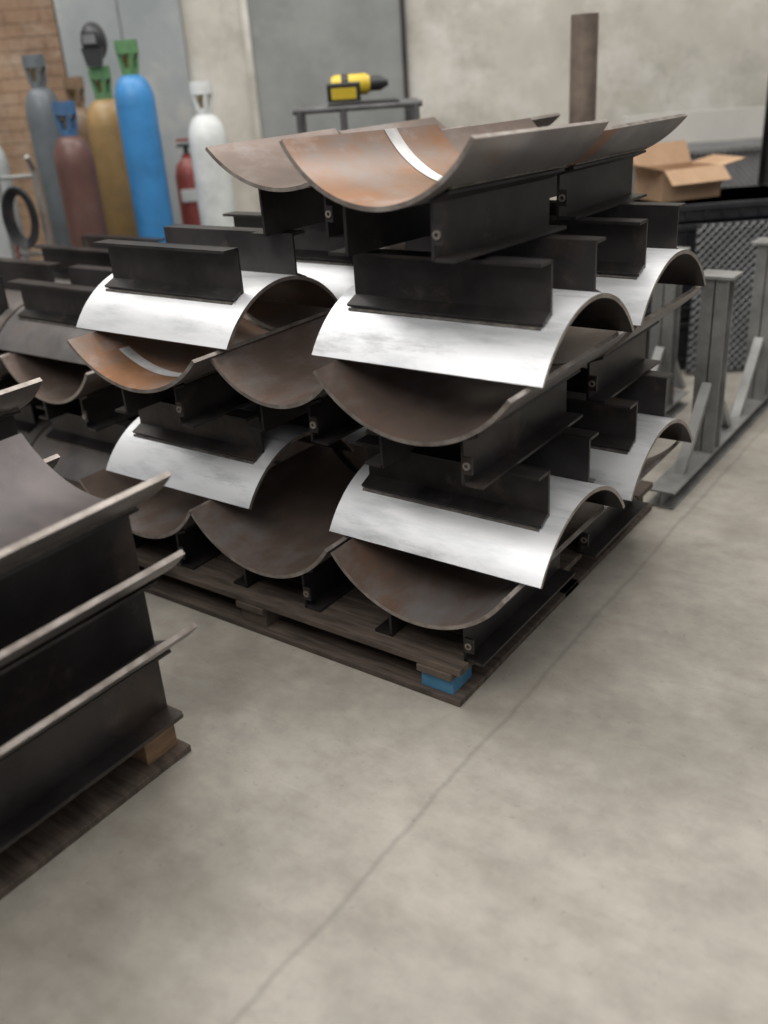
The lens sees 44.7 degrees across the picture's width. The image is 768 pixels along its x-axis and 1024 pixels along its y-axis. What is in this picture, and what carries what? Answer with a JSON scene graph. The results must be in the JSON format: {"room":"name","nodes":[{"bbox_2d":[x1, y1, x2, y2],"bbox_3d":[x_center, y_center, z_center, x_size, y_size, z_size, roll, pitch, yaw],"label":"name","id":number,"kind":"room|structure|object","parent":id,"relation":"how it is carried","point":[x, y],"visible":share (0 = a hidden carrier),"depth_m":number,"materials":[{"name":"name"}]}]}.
{"room":"metal workshop","nodes":[
{"label":"metal workshop","id":0,"kind":"room"},
{"bbox_2d":[0,369,767,1023],"bbox_3d":[0.307,-1.036,5.734,24.000,0.001,22.000,14,31,33],"label":"floor","id":1,"kind":"structure","parent":0,"point":[583,838],"depth_m":2.09,"materials":[{"name":"concrete"}]},
{"bbox_2d":[0,147,29,259],"bbox_3d":[-2.184,-1.531,5.402,0.220,1.494,0.220,-4,25,0],"label":"gas cylinder","id":2,"kind":"object","parent":1,"relation":"on","point":[5,251],"visible":0.17,"depth_m":5.28,"materials":[{"name":"grey paint"}]},
{"bbox_2d":[0,155,51,258],"bbox_3d":[-1.917,-1.297,5.142,0.310,1.254,0.275,-4,25,0],"label":"trolley","id":3,"kind":"object","parent":1,"relation":"on","point":[7,199],"visible":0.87,"depth_m":4.98,"materials":[{"name":"grey paint"}]},
{"bbox_2d":[21,54,70,245],"bbox_3d":[-1.888,-1.747,5.531,0.200,1.734,0.200,-4,25,0],"label":"gas cylinder","id":4,"kind":"object","parent":1,"relation":"on","point":[43,128],"visible":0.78,"depth_m":5.26,"materials":[{"name":"paint"}]},
{"bbox_2d":[32,428,86,492],"bbox_3d":[-1.259,-0.394,4.486,1.570,0.114,1.400,14,31,33],"label":"wooden pallet","id":5,"kind":"object","parent":1,"relation":"on","point":[78,485],"visible":0.02,"depth_m":3.77,"materials":[{"name":"brown wood"}]},
{"bbox_2d":[14,401,81,446],"bbox_3d":[-1.665,-0.475,4.282,0.660,0.255,0.529,14,31,33],"label":"saddle","id":6,"kind":"object","parent":5,"relation":"on","point":[28,422],"visible":0.16,"depth_m":4.04,"materials":[{"name":"metal"}]},
{"bbox_2d":[0,332,41,406],"bbox_3d":[-1.521,-0.672,4.075,0.529,0.255,0.660,14,31,33],"label":"saddle","id":7,"kind":"object","parent":6,"relation":"on","point":[7,380],"visible":0.06,"depth_m":3.84,"materials":[{"name":"metal"}]},
{"bbox_2d":[0,257,61,331],"bbox_3d":[-1.698,-0.938,4.061,0.660,0.255,0.529,14,31,33],"label":"saddle","id":8,"kind":"object","parent":7,"relation":"on","point":[11,301],"visible":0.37,"depth_m":4.00,"materials":[{"name":"metal"}]},
{"bbox_2d":[32,403,138,482],"bbox_3d":[-1.111,-0.337,3.911,0.660,0.255,0.529,14,31,33],"label":"saddle","id":9,"kind":"object","parent":5,"relation":"on","point":[82,452],"visible":0.19,"depth_m":3.82,"materials":[{"name":"metal"}]},
{"bbox_2d":[0,353,174,431],"bbox_3d":[-1.081,-0.562,3.781,0.529,0.255,0.660,14,31,33],"label":"saddle","id":10,"kind":"object","parent":9,"relation":"on","point":[66,387],"visible":0.48,"depth_m":3.65,"materials":[{"name":"metal"}]},
{"bbox_2d":[0,264,111,364],"bbox_3d":[-1.144,-0.800,3.690,0.660,0.255,0.529,14,31,33],"label":"saddle","id":11,"kind":"object","parent":10,"relation":"on","point":[50,313],"visible":0.58,"depth_m":3.62,"materials":[{"name":"metal"}]},
{"bbox_3d":[-0.765,-0.568,4.343,0.660,0.255,0.529,14,31,33],"label":"saddle","id":12,"kind":"object","parent":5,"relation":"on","visible":0},
{"bbox_2d":[243,314,271,330],"bbox_3d":[-0.694,-0.820,4.263,0.529,0.255,0.660,14,31,33],"label":"saddle","id":13,"kind":"object","parent":12,"relation":"on","point":[245,316],"visible":0.02,"depth_m":4.07,"materials":[{"name":"metal"}]},
{"bbox_3d":[-1.318,-0.705,4.714,0.660,0.255,0.529,14,31,33],"label":"saddle","id":14,"kind":"object","parent":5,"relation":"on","visible":0},
{"bbox_3d":[-1.134,-0.929,4.557,0.529,0.255,0.660,14,31,33],"label":"saddle","id":15,"kind":"object","parent":14,"relation":"on","visible":0},
{"bbox_2d":[31,234,165,283],"bbox_3d":[-1.351,-1.168,4.493,0.660,0.255,0.529,14,31,33],"label":"saddle","id":16,"kind":"object","parent":15,"relation":"on","point":[89,254],"visible":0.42,"depth_m":4.43,"materials":[{"name":"metal"}]},
{"bbox_2d":[62,76,91,149],"bbox_3d":[-1.795,-1.850,5.872,0.200,1.614,0.200,-4,25,0],"label":"gas cylinder","id":17,"kind":"object","parent":1,"relation":"on","point":[74,84],"visible":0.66,"depth_m":5.55,"materials":[{"name":"brown paint"}]},
{"bbox_2d":[51,101,107,246],"bbox_3d":[-1.639,-1.483,5.221,0.210,1.494,0.210,-4,25,0],"label":"gas cylinder","id":18,"kind":"object","parent":1,"relation":"on","point":[74,162],"visible":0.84,"depth_m":4.99,"materials":[{"name":"red paint"}]},
{"bbox_2d":[0,705,190,899],"bbox_3d":[-1.425,0.707,2.186,1.250,0.129,1.450,14,31,33],"label":"wooden pallet","id":19,"kind":"object","parent":1,"relation":"on","point":[20,860],"visible":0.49,"depth_m":2.19,"materials":[{"name":"brown wood"}]},
{"bbox_2d":[0,622,197,851],"bbox_3d":[-0.835,0.461,2.123,0.540,0.290,0.670,14,31,33],"label":"saddle","id":20,"kind":"object","parent":19,"relation":"on","point":[49,773],"visible":0.48,"depth_m":2.10,"materials":[{"name":"metal"}]},
{"bbox_2d":[0,549,184,765],"bbox_3d":[-0.847,0.290,2.042,0.540,0.290,0.670,14,31,33],"label":"saddle","id":21,"kind":"object","parent":20,"relation":"on","point":[30,691],"visible":0.54,"depth_m":2.04,"materials":[{"name":"metal"}]},
{"bbox_2d":[0,433,170,674],"bbox_3d":[-0.859,0.119,1.960,0.540,0.290,0.670,14,31,33],"label":"saddle","id":22,"kind":"object","parent":21,"relation":"on","point":[63,546],"visible":0.95,"depth_m":2.03,"materials":[{"name":"metal"}]},
{"bbox_3d":[-1.289,0.243,2.649,0.540,0.290,0.670,14,31,33],"label":"saddle","id":23,"kind":"object","parent":19,"relation":"on","visible":0},
{"bbox_2d":[43,454,59,468],"bbox_3d":[-1.303,0.044,2.554,0.540,0.290,0.670,14,31,33],"label":"saddle","id":24,"kind":"object","parent":23,"relation":"on","point":[52,460],"visible":0.13,"depth_m":2.58,"materials":[{"name":"metal"}]},
{"bbox_2d":[0,377,41,440],"bbox_3d":[-1.317,-0.154,2.460,0.540,0.290,0.670,14,31,33],"label":"saddle","id":25,"kind":"object","parent":24,"relation":"on","point":[13,398],"visible":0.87,"depth_m":2.51,"materials":[{"name":"metal"}]},
{"bbox_2d":[87,66,137,236],"bbox_3d":[-1.537,-1.735,5.548,0.236,1.654,0.236,-4,25,0],"label":"gas cylinder","id":26,"kind":"object","parent":1,"relation":"on","point":[102,118],"visible":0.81,"depth_m":5.30,"materials":[{"name":"gold paint"}]},
{"bbox_2d":[80,22,107,66],"bbox_3d":[-1.596,-2.576,5.136,0.139,0.220,0.188,-4,25,0],"label":"helmet","id":27,"kind":"object","parent":26,"relation":"on","point":[94,44],"visible":1,"depth_m":5.08,"materials":[{"name":"black plastic"}]},
{"bbox_2d":[114,39,173,242],"bbox_3d":[-1.308,-1.694,5.298,0.212,1.764,0.212,-4,25,0],"label":"gas cylinder","id":28,"kind":"object","parent":1,"relation":"on","point":[135,103],"visible":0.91,"depth_m":5.07,"materials":[{"name":"blue paint"}]},
{"bbox_2d":[175,138,200,224],"bbox_3d":[-1.129,-1.643,5.771,0.199,1.244,0.180,-4,25,0],"label":"fire extinguisher","id":29,"kind":"object","parent":1,"relation":"on","point":[184,175],"visible":0.29,"depth_m":5.55,"materials":[{"name":"red paint"}]},
{"bbox_2d":[189,80,235,226],"bbox_3d":[-0.949,-1.641,5.391,0.210,1.544,0.210,-4,25,0],"label":"gas cylinder","id":30,"kind":"object","parent":1,"relation":"on","point":[213,184],"visible":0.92,"depth_m":5.16,"materials":[{"name":"white paint"}]},
{"bbox_2d":[292,98,421,132],"bbox_3d":[-0.088,-1.380,4.879,0.620,1.404,0.332,-4,25,0],"label":"trestle","id":31,"kind":"object","parent":1,"relation":"on","point":[413,104],"visible":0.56,"depth_m":4.44,"materials":[{"name":"grey metal"}]},
{"bbox_2d":[326,73,387,102],"bbox_3d":[-0.127,-2.074,4.549,0.300,0.119,0.216,-4,25,0],"label":"cordless drill","id":32,"kind":"object","parent":31,"relation":"on","point":[343,87],"visible":1,"depth_m":4.55,"materials":[{"name":"yellow plastic"}]},
{"bbox_2d":[136,480,652,706],"bbox_3d":[-0.014,0.053,3.364,1.500,0.114,1.380,14,31,33],"label":"wooden pallet","id":33,"kind":"object","parent":1,"relation":"on","point":[427,661],"visible":0.26,"depth_m":2.79,"materials":[{"name":"brown wood"}]},
{"bbox_2d":[79,444,314,569],"bbox_3d":[-0.608,-0.069,3.276,0.538,0.255,0.660,14,31,33],"label":"saddle","id":34,"kind":"object","parent":33,"relation":"on","point":[165,514],"visible":0.34,"depth_m":3.14,"materials":[{"name":"metal"}]},
{"bbox_2d":[106,396,353,508],"bbox_3d":[-0.531,-0.287,3.126,0.660,0.255,0.529,14,31,33],"label":"saddle","id":35,"kind":"object","parent":34,"relation":"on","point":[221,459],"visible":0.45,"depth_m":2.98,"materials":[{"name":"metal"}]},
{"bbox_2d":[67,309,330,428],"bbox_3d":[-0.548,-0.492,2.988,0.556,0.233,0.660,14,31,33],"label":"saddle","id":36,"kind":"object","parent":35,"relation":"on","point":[147,372],"visible":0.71,"depth_m":2.87,"materials":[{"name":"metal"}]},
{"bbox_2d":[76,224,337,350],"bbox_3d":[-0.563,-0.730,2.915,0.660,0.255,0.529,14,31,33],"label":"saddle","id":37,"kind":"object","parent":36,"relation":"on","point":[196,287],"visible":0.99,"depth_m":2.82,"materials":[{"name":"metal"}]},
{"bbox_2d":[190,445,355,611],"bbox_3d":[-0.176,0.038,2.987,0.538,0.255,0.660,14,31,33],"label":"saddle","id":38,"kind":"object","parent":33,"relation":"on","point":[285,533],"visible":0.71,"depth_m":2.92,"materials":[{"name":"metal"}]},
{"bbox_2d":[273,441,357,473],"bbox_3d":[-0.236,-0.309,3.724,0.538,0.255,0.540,14,31,33],"label":"saddle","id":39,"kind":"object","parent":33,"relation":"on","point":[296,447],"visible":0.02,"depth_m":3.64,"materials":[{"name":"metal"}]},
{"bbox_2d":[344,427,368,445],"bbox_3d":[-0.202,-0.506,3.537,0.660,0.255,0.529,14,31,33],"label":"saddle","id":40,"kind":"object","parent":39,"relation":"on","point":[351,438],"visible":0.02,"depth_m":3.24,"materials":[{"name":"metal"}]},
{"bbox_2d":[245,300,331,329],"bbox_3d":[-0.176,-0.732,3.437,0.556,0.233,0.540,14,31,33],"label":"saddle","id":41,"kind":"object","parent":40,"relation":"on","point":[271,315],"visible":0.12,"depth_m":3.38,"materials":[{"name":"metal"}]},
{"bbox_2d":[223,211,404,299],"bbox_3d":[-0.234,-0.949,3.325,0.660,0.255,0.529,14,31,33],"label":"saddle","id":42,"kind":"object","parent":41,"relation":"on","point":[312,247],"visible":0.12,"depth_m":3.15,"materials":[{"name":"metal"}]},
{"bbox_2d":[205,125,469,240],"bbox_3d":[-0.118,-1.000,2.817,0.536,0.255,0.600,14,31,33],"label":"saddle","id":43,"kind":"object","parent":42,"relation":"on","point":[288,202],"visible":0.49,"depth_m":2.77,"materials":[{"name":"metal"}]},
{"bbox_2d":[338,113,560,133],"bbox_3d":[0.240,-1.234,3.266,0.535,0.245,0.600,14,31,33],"label":"saddle","id":44,"kind":"object","parent":42,"relation":"on","point":[544,120],"visible":0.07,"depth_m":3.30,"materials":[{"name":"metal"}]},
{"bbox_2d":[339,430,378,470],"bbox_3d":[0.196,-0.202,3.436,0.538,0.255,0.540,14,31,33],"label":"saddle","id":45,"kind":"object","parent":33,"relation":"on","point":[357,458],"visible":0.02,"depth_m":3.35,"materials":[{"name":"metal"}]},
{"bbox_2d":[331,505,608,666],"bbox_3d":[0.271,0.149,2.688,0.538,0.255,0.660,14,31,33],"label":"saddle","id":46,"kind":"object","parent":33,"relation":"on","point":[490,610],"visible":0.69,"depth_m":2.57,"materials":[{"name":"metal"}]},
{"bbox_2d":[329,427,624,588],"bbox_3d":[0.258,-0.091,2.598,0.660,0.255,0.529,14,31,33],"label":"saddle","id":47,"kind":"object","parent":46,"relation":"on","point":[512,528],"visible":0.63,"depth_m":2.47,"materials":[{"name":"metal"}]},
{"bbox_2d":[210,315,363,445],"bbox_3d":[-0.134,-0.407,2.757,0.438,0.225,0.600,14,31,33],"label":"saddle","id":48,"kind":"object","parent":47,"relation":"on","point":[274,372],"visible":0.57,"depth_m":2.67,"materials":[{"name":"metal"}]},
{"bbox_2d":[313,331,626,489],"bbox_3d":[0.247,-0.310,2.462,0.558,0.255,0.660,14,31,33],"label":"saddle","id":49,"kind":"object","parent":47,"relation":"on","point":[497,426],"visible":0.8,"depth_m":2.38,"materials":[{"name":"metal"}]},
{"bbox_2d":[312,234,633,388],"bbox_3d":[0.226,-0.552,2.378,0.660,0.255,0.529,14,31,33],"label":"saddle","id":50,"kind":"object","parent":49,"relation":"on","point":[504,315],"visible":0.97,"depth_m":2.26,"materials":[{"name":"metal"}]},
{"bbox_2d":[279,119,608,263],"bbox_3d":[0.167,-0.793,2.273,0.514,0.261,0.660,14,29,33],"label":"saddle","id":51,"kind":"object","parent":50,"relation":"on","point":[392,186],"visible":1,"depth_m":2.21,"materials":[{"name":"metal"}]},
{"bbox_2d":[569,441,680,557],"bbox_3d":[0.643,-0.091,3.136,0.538,0.255,0.540,14,31,33],"label":"saddle","id":52,"kind":"object","parent":33,"relation":"on","point":[608,525],"visible":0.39,"depth_m":3.04,"materials":[{"name":"metal"}]},
{"bbox_2d":[566,364,692,500],"bbox_3d":[0.588,-0.310,3.008,0.660,0.255,0.529,14,31,33],"label":"saddle","id":53,"kind":"object","parent":52,"relation":"on","point":[628,425],"visible":0.38,"depth_m":2.79,"materials":[{"name":"metal"}]},
{"bbox_2d":[551,286,701,402],"bbox_3d":[0.619,-0.550,2.911,0.558,0.255,0.540,14,31,33],"label":"saddle","id":54,"kind":"object","parent":53,"relation":"on","point":[621,365],"visible":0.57,"depth_m":2.84,"materials":[{"name":"metal"}]},
{"bbox_2d":[549,200,705,326],"bbox_3d":[0.555,-0.771,2.788,0.660,0.255,0.529,14,31,33],"label":"saddle","id":55,"kind":"object","parent":54,"relation":"on","point":[639,251],"visible":0.38,"depth_m":2.58,"materials":[{"name":"metal"}]},
{"bbox_2d":[441,113,687,219],"bbox_3d":[0.526,-1.036,2.784,0.538,0.235,0.620,14,30,33],"label":"saddle","id":56,"kind":"object","parent":55,"relation":"on","point":[600,180],"visible":0.52,"depth_m":2.70,"materials":[{"name":"metal"}]},
{"bbox_2d":[569,13,598,123],"bbox_3d":[0.915,-1.370,4.364,0.118,1.699,0.118,-4,25,0],"label":"tube","id":57,"kind":"object","parent":1,"relation":"on","point":[584,27],"visible":0.39,"depth_m":4.05,"materials":[{"name":"brown metal"}]},
{"bbox_2d":[649,247,690,417],"bbox_3d":[1.087,-0.670,3.951,0.140,0.771,1.151,14,31,33],"label":"steel frame","id":58,"kind":"object","parent":1,"relation":"on","point":[663,344],"visible":0.25,"depth_m":4.13,"materials":[{"name":"grey metal"}]},
{"bbox_2d":[632,138,761,192],"bbox_3d":[2.323,-1.873,6.000,1.440,1.019,0.840,-4,25,0],"label":"workbench","id":59,"kind":"object","parent":1,"relation":"on","point":[744,172],"visible":0.15,"depth_m":5.50,"materials":[{"name":"grey paint"}]},
{"bbox_2d":[623,106,765,142],"bbox_3d":[2.190,-2.345,5.622,1.500,0.170,0.030,-4,25,0],"label":"board","id":60,"kind":"object","parent":59,"relation":"on","point":[735,123],"visible":0.67,"depth_m":5.61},
{"bbox_2d":[631,184,767,368],"bbox_3d":[1.696,-1.254,4.999,0.830,0.843,0.530,-4,25,0],"label":"workbench","id":61,"kind":"object","parent":1,"relation":"on","point":[739,203],"visible":0.17,"depth_m":4.66,"materials":[{"name":"black metal"}]},
{"bbox_2d":[633,140,745,201],"bbox_3d":[1.513,-1.743,4.771,0.604,0.254,0.403,-12,26,-15],"label":"cardboard box","id":62,"kind":"object","parent":61,"relation":"on","point":[666,172],"visible":0.84,"depth_m":4.73,"materials":[{"name":"brown cardboard"}]},
{"bbox_2d":[648,237,767,509],"bbox_3d":[1.438,-0.651,3.860,0.140,0.771,1.492,14,31,33],"label":"steel frame","id":63,"kind":"object","parent":1,"relation":"on","point":[714,428],"visible":0.94,"depth_m":3.67,"materials":[{"name":"grey metal"}]},
{"bbox_2d":[685,220,767,373],"bbox_3d":[1.858,-1.080,4.697,0.627,0.754,0.025,-4,25,0],"label":"mesh panel","id":64,"kind":"object","parent":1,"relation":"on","point":[718,246],"visible":0.62,"depth_m":4.62,"materials":[{"name":"metal"}]},
{"bbox_2d":[758,87,767,184],"bbox_3d":[2.150,-1.777,5.209,0.100,1.549,0.100,-4,25,0],"label":"steel column","id":65,"kind":"structure","parent":1,"relation":"on","point":[763,167],"depth_m":5.14,"materials":[{"name":"black metal"}]},
{"bbox_2d":[179,0,767,211],"bbox_3d":[-0.270,-3.813,5.823,18.000,5.000,0.201,-4,25,0],"label":"wall","id":66,"kind":"structure","parent":0,"point":[470,62],"depth_m":6.14,"materials":[{"name":"paint"}]},
{"bbox_2d":[0,0,71,260],"bbox_3d":[-2.835,-2.792,6.078,1.540,3.270,0.049,-4,25,0],"label":"brick wall","id":67,"kind":"structure","parent":66,"relation":"attached to","point":[27,27],"depth_m":6.05,"materials":[{"name":"brown brick"}]},
{"bbox_2d":[53,0,194,223],"bbox_3d":[-1.665,-2.843,6.093,0.780,3.200,0.048,-4,25,0],"label":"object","id":68,"kind":"object","parent":66,"relation":"attached to","point":[156,25],"depth_m":6.01,"materials":[{"name":"metal"}]},
{"bbox_2d":[240,0,409,138],"bbox_3d":[-0.350,-2.680,6.194,1.040,2.650,0.085,-4,25,0],"label":"door","id":69,"kind":"structure","parent":66,"relation":"in","point":[294,48],"depth_m":6.07,"materials":[{"name":"paint"}]}
]}

